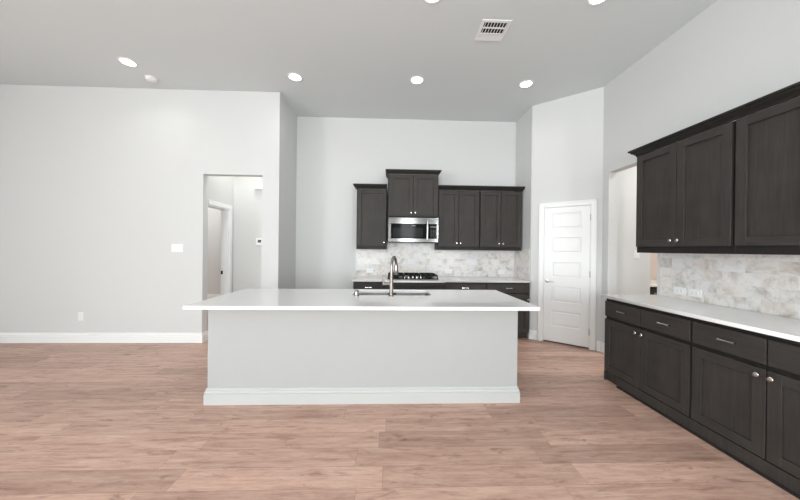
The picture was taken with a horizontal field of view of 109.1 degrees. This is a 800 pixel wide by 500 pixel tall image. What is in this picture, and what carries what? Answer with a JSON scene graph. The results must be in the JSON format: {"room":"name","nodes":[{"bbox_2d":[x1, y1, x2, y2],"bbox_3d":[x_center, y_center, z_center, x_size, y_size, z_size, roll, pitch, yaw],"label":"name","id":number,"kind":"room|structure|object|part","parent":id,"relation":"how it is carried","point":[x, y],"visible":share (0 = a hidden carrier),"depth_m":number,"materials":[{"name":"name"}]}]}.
{"room":"kitchen","nodes":[
{"label":"kitchen","id":0,"kind":"room"},
{"bbox_2d":[0,84,296,332],"bbox_3d":[-3.966,-0.497,4.524,4.366,3.650,0.877,1,0,-2],"label":"wall","id":1,"kind":"structure","parent":0,"point":[98,185],"depth_m":4.08,"materials":[{"name":"white paint"}]},
{"bbox_2d":[78,312,83,320],"bbox_3d":[-4.554,0.947,4.064,0.072,0.118,0.010,1,0,-2],"label":"wall outlet","id":2,"kind":"object","parent":1,"relation":"attached to","point":[80,314],"visible":1,"depth_m":4.06,"materials":[{"name":"white plastic"}]},
{"bbox_2d":[0,331,207,342],"bbox_3d":[-4.504,1.252,4.121,3.301,0.142,0.132,1,0,-2],"label":"baseboard","id":3,"kind":"structure","parent":1,"relation":"attached to","point":[202,337],"depth_m":4.07,"materials":[{"name":"white paint"}]},
{"bbox_2d":[171,244,182,251],"bbox_3d":[-3.212,-0.029,4.106,0.165,0.118,0.010,1,0,-2],"label":"light switch","id":4,"kind":"object","parent":1,"relation":"attached to","point":[174,247],"visible":1,"depth_m":4.10,"materials":[{"name":"white plastic"}]},
{"bbox_2d":[207,207,220,293],"bbox_3d":[-5.417,-0.516,5.896,4.998,3.650,3.488,1,0,-2],"label":"wall","id":5,"kind":"structure","parent":0,"point":[214,215],"depth_m":7.54,"materials":[{"name":"white paint"}]},
{"bbox_2d":[207,294,220,298],"bbox_3d":[-5.490,1.233,7.515,4.758,0.142,0.017,1,0,-2],"label":"baseboard","id":6,"kind":"structure","parent":5,"relation":"attached to","point":[209,296],"depth_m":7.53,"materials":[{"name":"white paint"}]},
{"bbox_2d":[208,176,233,291],"bbox_3d":[-2.930,-0.487,4.584,0.115,3.650,0.698,1,0,-2],"label":"wall","id":7,"kind":"structure","parent":0,"point":[220,188],"depth_m":4.63,"materials":[{"name":"white paint"}]},
{"bbox_2d":[208,200,231,294],"bbox_3d":[-2.931,0.293,4.558,0.138,2.090,0.625,1,0,-2],"label":"door frame","id":8,"kind":"structure","parent":7,"relation":"in","point":[226,210],"depth_m":4.78,"materials":[{"name":"white paint"}]},
{"bbox_2d":[233,176,261,291],"bbox_3d":[-2.460,-0.483,5.006,1.083,3.650,0.115,1,0,-2],"label":"wall","id":9,"kind":"structure","parent":0,"point":[247,217],"depth_m":4.94,"materials":[{"name":"white paint"}]},
{"bbox_2d":[254,184,261,189],"bbox_3d":[-2.401,-1.089,4.927,0.230,0.084,0.045,1,0,-2],"label":"door chime","id":10,"kind":"object","parent":9,"relation":"attached to","point":[256,186],"visible":0.56,"depth_m":4.90,"materials":[{"name":"white plastic"}]},
{"bbox_2d":[256,238,261,244],"bbox_3d":[-2.436,-0.142,4.939,0.110,0.116,0.024,1,0,-2],"label":"thermostat","id":11,"kind":"object","parent":9,"relation":"attached to","point":[258,240],"visible":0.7,"depth_m":4.93,"materials":[{"name":"white plastic"}]},
{"bbox_2d":[0,0,716,121],"bbox_3d":[-1.455,-2.341,2.346,13.200,0.100,13.200,1,0,-2],"label":"ceiling","id":12,"kind":"structure","parent":0,"point":[353,58],"depth_m":3.22,"materials":[{"name":"white paint"}]},
{"bbox_2d":[117,57,137,66],"bbox_3d":[-3.348,-2.310,3.506,0.188,0.007,0.188,1,0,-2],"label":"recessed light","id":13,"kind":"object","parent":12,"relation":"in","point":[123,60],"visible":1,"depth_m":3.50,"materials":[{"name":"white plastic"}]},
{"bbox_2d":[120,59,135,65],"bbox_3d":[-3.348,-2.311,3.506,0.142,0.004,0.142,1,0,-2],"label":"diffuser","id":14,"kind":"object","parent":13,"relation":"attached to","point":[128,62],"depth_m":3.51,"materials":[{"name":"white plastic"}]},
{"bbox_2d":[144,75,157,82],"bbox_3d":[-3.351,-2.292,3.834,0.136,0.046,0.136,1,0,-2],"label":"smoke detector","id":15,"kind":"object","parent":12,"relation":"attached to","point":[149,78],"visible":1,"depth_m":3.80,"materials":[{"name":"white plastic"}]},
{"bbox_2d":[287,73,302,81],"bbox_3d":[-1.392,-2.290,3.778,0.188,0.007,0.188,1,0,-2],"label":"recessed light","id":16,"kind":"object","parent":12,"relation":"in","point":[292,76],"visible":1,"depth_m":3.78,"materials":[{"name":"white plastic"}]},
{"bbox_2d":[289,74,300,80],"bbox_3d":[-1.392,-2.291,3.778,0.142,0.004,0.142,1,0,-2],"label":"diffuser","id":17,"kind":"object","parent":16,"relation":"attached to","point":[294,77],"depth_m":3.78,"materials":[{"name":"white plastic"}]},
{"bbox_2d":[410,76,423,83],"bbox_3d":[0.228,-2.273,3.816,0.188,0.007,0.188,1,0,-2],"label":"recessed light","id":18,"kind":"object","parent":12,"relation":"in","point":[415,79],"visible":1,"depth_m":3.81,"materials":[{"name":"white plastic"}]},
{"bbox_2d":[412,77,421,82],"bbox_3d":[0.228,-2.273,3.816,0.142,0.004,0.142,1,0,-2],"label":"diffuser","id":19,"kind":"object","parent":18,"relation":"attached to","point":[414,79],"depth_m":3.81,"materials":[{"name":"white plastic"}]},
{"bbox_2d":[424,0,439,3],"bbox_3d":[0.290,-2.269,2.535,0.188,0.007,0.188,1,0,-2],"label":"recessed light","id":20,"kind":"object","parent":12,"relation":"in","point":[426,1],"visible":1,"depth_m":2.60,"materials":[{"name":"white plastic"}]},
{"bbox_2d":[474,19,511,41],"bbox_3d":[0.956,-2.263,2.943,0.296,0.008,0.280,1,0,-2],"label":"ceiling vent","id":21,"kind":"object","parent":12,"relation":"in","point":[489,30],"visible":1,"depth_m":2.93,"materials":[{"name":"white plastic"}]},
{"bbox_2d":[519,80,533,87],"bbox_3d":[1.716,-2.257,3.881,0.188,0.007,0.188,1,0,-2],"label":"recessed light","id":22,"kind":"object","parent":12,"relation":"in","point":[527,83],"visible":1,"depth_m":3.88,"materials":[{"name":"white plastic"}]},
{"bbox_2d":[520,81,531,86],"bbox_3d":[1.716,-2.258,3.881,0.142,0.004,0.142,1,0,-2],"label":"diffuser","id":23,"kind":"object","parent":22,"relation":"attached to","point":[524,83],"depth_m":3.88,"materials":[{"name":"white plastic"}]},
{"bbox_2d":[587,0,605,5],"bbox_3d":[1.774,-2.253,2.535,0.188,0.007,0.188,1,0,-2],"label":"recessed light","id":24,"kind":"object","parent":12,"relation":"in","point":[589,2],"visible":1,"depth_m":2.59,"materials":[{"name":"white plastic"}]},
{"bbox_2d":[590,0,602,3],"bbox_3d":[1.774,-2.254,2.535,0.142,0.004,0.142,1,0,-2],"label":"diffuser","id":25,"kind":"object","parent":24,"relation":"attached to","point":[591,1],"depth_m":2.58,"materials":[{"name":"white plastic"}]},
{"bbox_2d":[0,310,799,499],"bbox_3d":[-1.495,1.409,2.355,13.200,0.100,13.200,1,0,-2],"label":"floor","id":26,"kind":"structure","parent":0,"point":[79,421],"depth_m":2.05,"materials":[{"name":"brown wood"}]},
{"bbox_2d":[203,310,519,404],"bbox_3d":[-0.323,0.929,2.909,2.805,0.883,0.750,1,0,-2],"label":"kitchen island","id":27,"kind":"object","parent":26,"relation":"on","point":[256,357],"visible":0.85,"depth_m":2.55,"materials":[{"name":"grey paint"}]},
{"bbox_2d":[183,289,539,310],"bbox_3d":[-0.298,0.471,2.805,2.883,0.030,1.005,1,0,-2],"label":"island countertop","id":28,"kind":"structure","parent":27,"relation":"on","point":[245,299],"depth_m":2.55,"materials":[{"name":"white stone"}]},
{"bbox_2d":[382,256,397,296],"bbox_3d":[-0.072,0.259,2.893,0.105,0.399,0.252,1,0,32],"label":"kitchen faucet","id":29,"kind":"object","parent":28,"relation":"on","point":[393,258],"visible":1,"depth_m":2.81,"materials":[{"name":"silver metal"}]},
{"bbox_3d":[-0.137,0.301,2.823,0.080,0.098,0.029,1,0,-2],"label":"lever","id":30,"kind":"part","parent":29,"relation":"part of","materials":[{"name":"silver metal"}]},
{"bbox_3d":[-0.062,0.176,2.910,0.029,0.234,0.205,1,0,14],"label":"spout","id":31,"kind":"part","parent":29,"relation":"part of","materials":[{"name":"silver metal"}]},
{"bbox_2d":[359,293,428,295],"bbox_3d":[-0.089,0.600,3.065,0.842,0.220,0.392,1,0,-2],"label":"sink","id":32,"kind":"object","parent":28,"relation":"in","point":[422,294],"visible":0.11,"depth_m":3.25,"materials":[{"name":"grey metal"}]},
{"bbox_3d":[-0.301,0.597,3.058,0.419,0.220,0.392,1,0,-2],"label":"bowl","id":33,"kind":"part","parent":32,"relation":"part of","materials":[{"name":"grey metal"}]},
{"bbox_3d":[0.122,0.602,3.072,0.419,0.220,0.392,1,0,-2],"label":"bowl","id":34,"kind":"part","parent":32,"relation":"part of","materials":[{"name":"grey metal"}]},
{"bbox_3d":[-0.327,1.299,2.909,2.805,0.142,0.750,1,0,-2],"label":"skirting","id":35,"kind":"part","parent":27,"relation":"part of","materials":[{"name":"grey paint"}]},
{"bbox_2d":[353,282,383,288],"bbox_3d":[-0.495,0.923,4.631,0.462,0.883,0.658,1,0,-2],"label":"base cabinet","id":36,"kind":"object","parent":26,"relation":"on","point":[356,285],"visible":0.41,"depth_m":4.34,"materials":[{"name":"brown wood"}]},
{"bbox_2d":[384,283,443,289],"bbox_3d":[0.193,0.930,4.616,0.912,0.883,0.733,1,0,-2],"label":"base cabinet","id":37,"kind":"object","parent":26,"relation":"on","point":[418,286],"visible":0.15,"depth_m":4.29,"materials":[{"name":"brown wood"}]},
{"bbox_3d":[-0.020,0.907,4.287,0.443,0.710,0.022,1,0,-2],"label":"door","id":38,"kind":"part","parent":37,"relation":"part of","materials":[{"name":"brown wood"}]},
{"bbox_3d":[0.208,0.522,4.294,0.892,0.044,0.022,1,0,-2],"label":"panel","id":39,"kind":"part","parent":37,"relation":"part of","materials":[{"name":"brown wood"}]},
{"bbox_3d":[0.429,0.912,4.302,0.443,0.710,0.022,1,0,-2],"label":"door","id":40,"kind":"part","parent":37,"relation":"part of","materials":[{"name":"brown wood"}]},
{"bbox_2d":[352,276,531,282],"bbox_3d":[0.648,0.477,4.636,2.767,0.030,0.726,1,0,-2],"label":"countertop","id":41,"kind":"structure","parent":37,"relation":"on","point":[441,279],"depth_m":4.39,"materials":[{"name":"white stone"}]},
{"bbox_2d":[387,272,437,279],"bbox_3d":[0.196,0.422,4.685,0.800,0.070,0.500,1,0,-2],"label":"cooktop","id":42,"kind":"object","parent":41,"relation":"in","point":[413,275],"visible":0.95,"depth_m":4.56,"materials":[{"name":"black metal"}]},
{"bbox_2d":[444,282,485,289],"bbox_3d":[0.986,0.938,4.680,0.674,0.883,0.658,1,0,-2],"label":"base cabinet","id":43,"kind":"object","parent":26,"relation":"on","point":[447,285],"visible":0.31,"depth_m":4.39,"materials":[{"name":"brown wood"}]},
{"bbox_2d":[486,283,529,337],"bbox_3d":[1.664,0.945,4.703,0.682,0.883,0.658,1,0,-2],"label":"base cabinet","id":44,"kind":"object","parent":26,"relation":"on","point":[520,291],"visible":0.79,"depth_m":4.42,"materials":[{"name":"brown wood"}]},
{"bbox_3d":[1.677,0.595,4.418,0.666,0.142,0.022,1,0,-2],"label":"drawer","id":45,"kind":"part","parent":44,"relation":"part of","materials":[{"name":"brown wood"}]},
{"bbox_3d":[1.673,0.984,4.419,0.666,0.592,0.022,1,0,-2],"label":"door","id":46,"kind":"part","parent":44,"relation":"part of","materials":[{"name":"brown wood"}]},
{"bbox_2d":[604,299,693,428],"bbox_3d":[2.502,0.959,2.651,0.625,0.883,0.888,1,0,-2],"label":"base cabinet","id":47,"kind":"object","parent":26,"relation":"on","point":[648,351],"visible":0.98,"depth_m":2.53,"materials":[{"name":"brown wood"}]},
{"bbox_3d":[2.231,0.626,2.861,0.022,0.162,0.432,1,0,-2],"label":"drawer","id":48,"kind":"part","parent":47,"relation":"part of","materials":[{"name":"brown wood"}]},
{"bbox_3d":[2.227,1.013,2.862,0.022,0.552,0.432,1,0,-2],"label":"door","id":49,"kind":"part","parent":47,"relation":"part of","materials":[{"name":"brown wood"}]},
{"bbox_3d":[2.241,1.014,2.422,0.022,0.552,0.432,1,0,-2],"label":"door","id":50,"kind":"part","parent":47,"relation":"part of","materials":[{"name":"brown wood"}]},
{"bbox_3d":[2.245,0.627,2.421,0.022,0.162,0.432,1,0,-2],"label":"drawer","id":51,"kind":"part","parent":47,"relation":"part of","materials":[{"name":"brown wood"}]},
{"bbox_2d":[601,294,799,341],"bbox_3d":[2.527,0.503,2.206,0.619,0.030,1.807,1,0,-2],"label":"countertop","id":52,"kind":"structure","parent":47,"relation":"on","point":[788,328],"depth_m":2.16,"materials":[{"name":"white stone"}]},
{"bbox_2d":[650,287,656,294],"bbox_3d":[4.094,0.972,4.428,1.200,0.883,0.729,1,0,-2],"label":"base cabinet","id":53,"kind":"object","parent":26,"relation":"on","point":[653,290],"visible":0.04,"depth_m":4.08,"materials":[{"name":"brown wood"}]},
{"bbox_2d":[650,280,656,286],"bbox_3d":[4.114,0.514,4.432,1.267,0.030,0.730,1,0,-2],"label":"countertop","id":54,"kind":"structure","parent":53,"relation":"on","point":[653,283],"depth_m":4.22,"materials":[{"name":"white stone"}]},
{"bbox_2d":[616,386,799,498],"bbox_3d":[2.232,1.392,2.107,0.014,0.015,1.587,1,0,-2],"label":"trim","id":55,"kind":"structure","parent":26,"relation":"on","point":[618,387],"depth_m":1.98,"materials":[{"name":"black wood"}]},
{"bbox_2d":[690,318,799,494],"bbox_3d":[2.532,0.962,1.764,0.625,0.883,0.884,1,0,-2],"label":"base cabinet","id":56,"kind":"object","parent":26,"relation":"on","point":[745,396],"visible":1,"depth_m":1.84,"materials":[{"name":"brown wood"}]},
{"bbox_3d":[2.236,0.625,1.950,0.029,0.019,0.101,1,0,-2],"label":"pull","id":57,"kind":"part","parent":56,"relation":"part of","materials":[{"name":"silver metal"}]},
{"bbox_3d":[2.256,1.016,1.974,0.022,0.552,0.430,1,0,-2],"label":"door","id":58,"kind":"part","parent":56,"relation":"part of","materials":[{"name":"brown wood"}]},
{"bbox_3d":[2.260,0.629,1.973,0.022,0.162,0.430,1,0,-2],"label":"drawer","id":59,"kind":"part","parent":56,"relation":"part of","materials":[{"name":"brown wood"}]},
{"bbox_3d":[2.237,0.780,1.787,0.034,0.033,0.033,1,0,-2],"label":"knob","id":60,"kind":"part","parent":56,"relation":"part of","materials":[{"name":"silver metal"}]},
{"bbox_3d":[2.239,0.780,1.719,0.034,0.033,0.033,1,0,-2],"label":"knob","id":61,"kind":"part","parent":56,"relation":"part of","materials":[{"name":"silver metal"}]},
{"bbox_3d":[2.271,1.017,1.536,0.022,0.552,0.430,1,0,-2],"label":"door","id":62,"kind":"part","parent":56,"relation":"part of","materials":[{"name":"brown wood"}]},
{"bbox_3d":[2.275,0.630,1.535,0.022,0.162,0.430,1,0,-2],"label":"drawer","id":63,"kind":"part","parent":56,"relation":"part of","materials":[{"name":"brown wood"}]},
{"bbox_2d":[295,117,515,288],"bbox_3d":[0.833,-0.448,5.064,5.264,3.650,0.120,1,0,-2],"label":"wall","id":64,"kind":"structure","parent":0,"point":[334,154],"depth_m":4.95,"materials":[{"name":"white paint"}]},
{"bbox_2d":[353,183,386,248],"bbox_3d":[-0.495,-0.541,4.776,0.548,1.054,0.365,1,0,-2],"label":"upper cabinet","id":65,"kind":"object","parent":64,"relation":"attached to","point":[371,198],"visible":1,"depth_m":4.64,"materials":[{"name":"brown wood"}]},
{"bbox_3d":[-0.490,-1.032,4.775,0.548,0.072,0.365,1,0,-2],"label":"crown","id":66,"kind":"part","parent":65,"relation":"part of","materials":[{"name":"black wood"}]},
{"bbox_2d":[386,169,441,217],"bbox_3d":[0.208,-0.906,4.762,0.900,0.763,0.438,1,0,-2],"label":"upper cabinet","id":67,"kind":"object","parent":64,"relation":"attached to","point":[409,195],"visible":1,"depth_m":4.59,"materials":[{"name":"brown wood"}]},
{"bbox_3d":[0.014,-0.880,4.582,0.393,0.669,0.022,1,0,-2],"label":"door","id":68,"kind":"part","parent":67,"relation":"part of","materials":[{"name":"brown wood"}]},
{"bbox_2d":[388,217,438,242],"bbox_3d":[0.206,-0.317,4.709,0.798,0.399,0.516,1,0,-2],"label":"microwave","id":69,"kind":"object","parent":67,"relation":"attached to","point":[400,229],"visible":1,"depth_m":4.51,"materials":[{"name":"silver metal"}]},
{"bbox_3d":[0.156,-0.299,4.524,0.594,0.229,0.027,1,0,-2],"label":"door","id":70,"kind":"part","parent":69,"relation":"part of","materials":[{"name":"black glass"}]},
{"bbox_3d":[0.432,-0.315,4.487,0.030,0.297,0.058,1,0,-2],"label":"handle","id":71,"kind":"part","parent":69,"relation":"part of","materials":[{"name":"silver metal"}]},
{"bbox_3d":[0.517,-0.295,4.536,0.124,0.229,0.027,1,0,-2],"label":"control panel","id":72,"kind":"part","parent":69,"relation":"part of","materials":[{"name":"black glass"}]},
{"bbox_3d":[0.211,-1.253,4.766,0.900,0.068,0.428,1,0,-2],"label":"crown","id":73,"kind":"part","parent":67,"relation":"part of","materials":[{"name":"black wood"}]},
{"bbox_3d":[0.413,-0.876,4.595,0.393,0.669,0.022,1,0,-2],"label":"door","id":74,"kind":"part","parent":67,"relation":"part of","materials":[{"name":"brown wood"}]},
{"bbox_2d":[356,237,513,276],"bbox_3d":[0.635,0.118,4.992,2.794,0.685,0.010,1,0,-2],"label":"backsplash","id":75,"kind":"structure","parent":64,"relation":"attached to","point":[411,257],"depth_m":4.98,"materials":[{"name":"stone"}]},
{"bbox_2d":[366,268,372,272],"bbox_3d":[-0.522,0.358,4.944,0.120,0.075,0.010,1,0,-2],"label":"wall outlet","id":76,"kind":"object","parent":75,"relation":"attached to","point":[368,270],"visible":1,"depth_m":4.94,"materials":[{"name":"white plastic"}]},
{"bbox_2d":[434,190,479,249],"bbox_3d":[0.961,-0.490,4.827,0.694,0.982,0.356,1,0,-2],"label":"upper cabinet","id":77,"kind":"object","parent":64,"relation":"attached to","point":[458,211],"visible":0.98,"depth_m":4.69,"materials":[{"name":"brown wood"}]},
{"bbox_3d":[0.796,-0.517,4.688,0.332,0.918,0.022,1,0,-2],"label":"door","id":78,"kind":"part","parent":77,"relation":"part of","materials":[{"name":"brown wood"}]},
{"bbox_3d":[1.134,-0.514,4.699,0.332,0.918,0.022,1,0,-2],"label":"door","id":79,"kind":"part","parent":77,"relation":"part of","materials":[{"name":"brown wood"}]},
{"bbox_2d":[479,191,521,250],"bbox_3d":[1.663,-0.483,4.850,0.708,0.982,0.356,1,0,-2],"label":"upper cabinet","id":80,"kind":"object","parent":64,"relation":"attached to","point":[500,212],"visible":0.99,"depth_m":4.72,"materials":[{"name":"brown wood"}]},
{"bbox_2d":[438,185,524,191],"bbox_3d":[1.350,-1.014,4.837,1.462,0.072,0.365,1,0,-2],"label":"crown molding","id":81,"kind":"structure","parent":80,"relation":"attached to","point":[440,187],"depth_m":4.68,"materials":[{"name":"black wood"}]},
{"bbox_3d":[1.496,-0.510,4.712,0.339,0.918,0.022,1,0,-2],"label":"door","id":82,"kind":"part","parent":80,"relation":"part of","materials":[{"name":"brown wood"}]},
{"bbox_3d":[1.840,-0.506,4.723,0.339,0.918,0.022,1,0,-2],"label":"door","id":83,"kind":"part","parent":80,"relation":"part of","materials":[{"name":"brown wood"}]},
{"bbox_2d":[516,107,531,336],"bbox_3d":[2.104,-0.434,4.770,0.115,3.650,0.552,1,0,-2],"label":"wall","id":84,"kind":"structure","parent":0,"point":[524,124],"depth_m":4.67,"materials":[{"name":"white paint"}]},
{"bbox_2d":[514,249,529,279],"bbox_3d":[2.033,0.233,4.767,0.010,0.485,0.531,1,0,-2],"label":"backsplash","id":85,"kind":"structure","parent":84,"relation":"attached to","point":[521,258],"depth_m":4.72,"materials":[{"name":"stone"}]},
{"bbox_2d":[530,87,603,350],"bbox_3d":[2.457,-0.429,4.247,0.912,3.650,0.115,1,0,37],"label":"wall","id":86,"kind":"structure","parent":0,"point":[567,132],"depth_m":4.17,"materials":[{"name":"white paint"}]},
{"bbox_2d":[528,329,536,339],"bbox_3d":[2.063,1.321,4.450,0.038,0.142,0.140,0,0,-43],"label":"baseboard","id":87,"kind":"structure","parent":86,"relation":"attached to","point":[532,334],"depth_m":4.44,"materials":[{"name":"white paint"}]},
{"bbox_2d":[537,199,596,350],"bbox_3d":[2.455,0.343,4.210,0.736,2.107,0.169,1,0,37],"label":"door","id":88,"kind":"structure","parent":86,"relation":"in","point":[567,255],"depth_m":4.17,"materials":[{"name":"white paint"}]},
{"bbox_2d":[596,340,604,352],"bbox_3d":[2.784,1.330,3.852,0.224,0.142,0.106,1,0,41],"label":"baseboard","id":89,"kind":"structure","parent":86,"relation":"attached to","point":[600,346],"depth_m":3.92,"materials":[{"name":"white paint"}]},
{"bbox_2d":[589,166,649,308],"bbox_3d":[3.187,-0.422,4.525,0.595,3.650,1.114,1,0,-2],"label":"wall","id":90,"kind":"structure","parent":0,"point":[632,275],"depth_m":3.97,"materials":[{"name":"white paint"}]},
{"bbox_2d":[634,250,638,258],"bbox_3d":[3.298,0.061,3.968,0.075,0.118,0.010,1,0,-2],"label":"light switch","id":91,"kind":"object","parent":90,"relation":"attached to","point":[636,255],"visible":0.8,"depth_m":3.97,"materials":[{"name":"white plastic"}]},
{"bbox_2d":[650,253,657,279],"bbox_3d":[4.159,-0.412,4.861,1.370,3.650,0.120,1,0,-2],"label":"wall","id":92,"kind":"structure","parent":0,"point":[653,256],"depth_m":4.81,"materials":[{"name":"beige paint"}]},
{"bbox_2d":[601,0,799,342],"bbox_3d":[2.980,-0.413,0.026,0.120,3.650,7.854,1,0,-2],"label":"wall","id":93,"kind":"structure","parent":0,"point":[732,54],"depth_m":2.75,"materials":[{"name":"white paint"}]},
{"bbox_2d":[636,121,735,253],"bbox_3d":[2.654,-0.476,2.596,0.356,1.015,0.863,1,0,-2],"label":"upper cabinet","id":94,"kind":"object","parent":93,"relation":"attached to","point":[685,195],"visible":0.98,"depth_m":2.48,"materials":[{"name":"brown wood"}]},
{"bbox_3d":[2.514,-0.506,2.802,0.022,0.947,0.416,1,0,-2],"label":"door","id":95,"kind":"part","parent":94,"relation":"part of","materials":[{"name":"brown wood"}]},
{"bbox_3d":[2.528,-0.505,2.380,0.022,0.947,0.416,1,0,-2],"label":"door","id":96,"kind":"part","parent":94,"relation":"part of","materials":[{"name":"brown wood"}]},
{"bbox_2d":[628,81,799,156],"bbox_3d":[2.671,-1.020,2.199,0.365,0.072,1.772,1,0,-2],"label":"crown molding","id":97,"kind":"structure","parent":93,"relation":"attached to","point":[792,91],"depth_m":2.19,"materials":[{"name":"black wood"}]},
{"bbox_2d":[660,253,799,318],"bbox_3d":[2.834,0.263,2.183,0.010,0.455,1.772,1,0,-2],"label":"backsplash","id":98,"kind":"structure","parent":93,"relation":"attached to","point":[768,284],"depth_m":2.38,"materials":[{"name":"tile"}]},
{"bbox_2d":[674,286,685,294],"bbox_3d":[2.800,0.409,2.854,0.010,0.074,0.118,1,0,-2],"label":"wall outlet","id":99,"kind":"object","parent":98,"relation":"attached to","point":[677,290],"visible":1,"depth_m":2.85,"materials":[{"name":"white plastic"}]},
{"bbox_2d":[688,288,701,297],"bbox_3d":[2.805,0.410,2.714,0.010,0.074,0.118,1,0,-2],"label":"wall outlet","id":100,"kind":"object","parent":98,"relation":"attached to","point":[691,292],"visible":1,"depth_m":2.70,"materials":[{"name":"white plastic"}]},
{"bbox_2d":[735,96,799,254],"bbox_3d":[2.682,-0.474,1.739,0.356,1.015,0.848,1,0,-2],"label":"upper cabinet","id":101,"kind":"object","parent":93,"relation":"attached to","point":[767,185],"visible":1,"depth_m":1.96,"materials":[{"name":"brown wood"}]}
]}

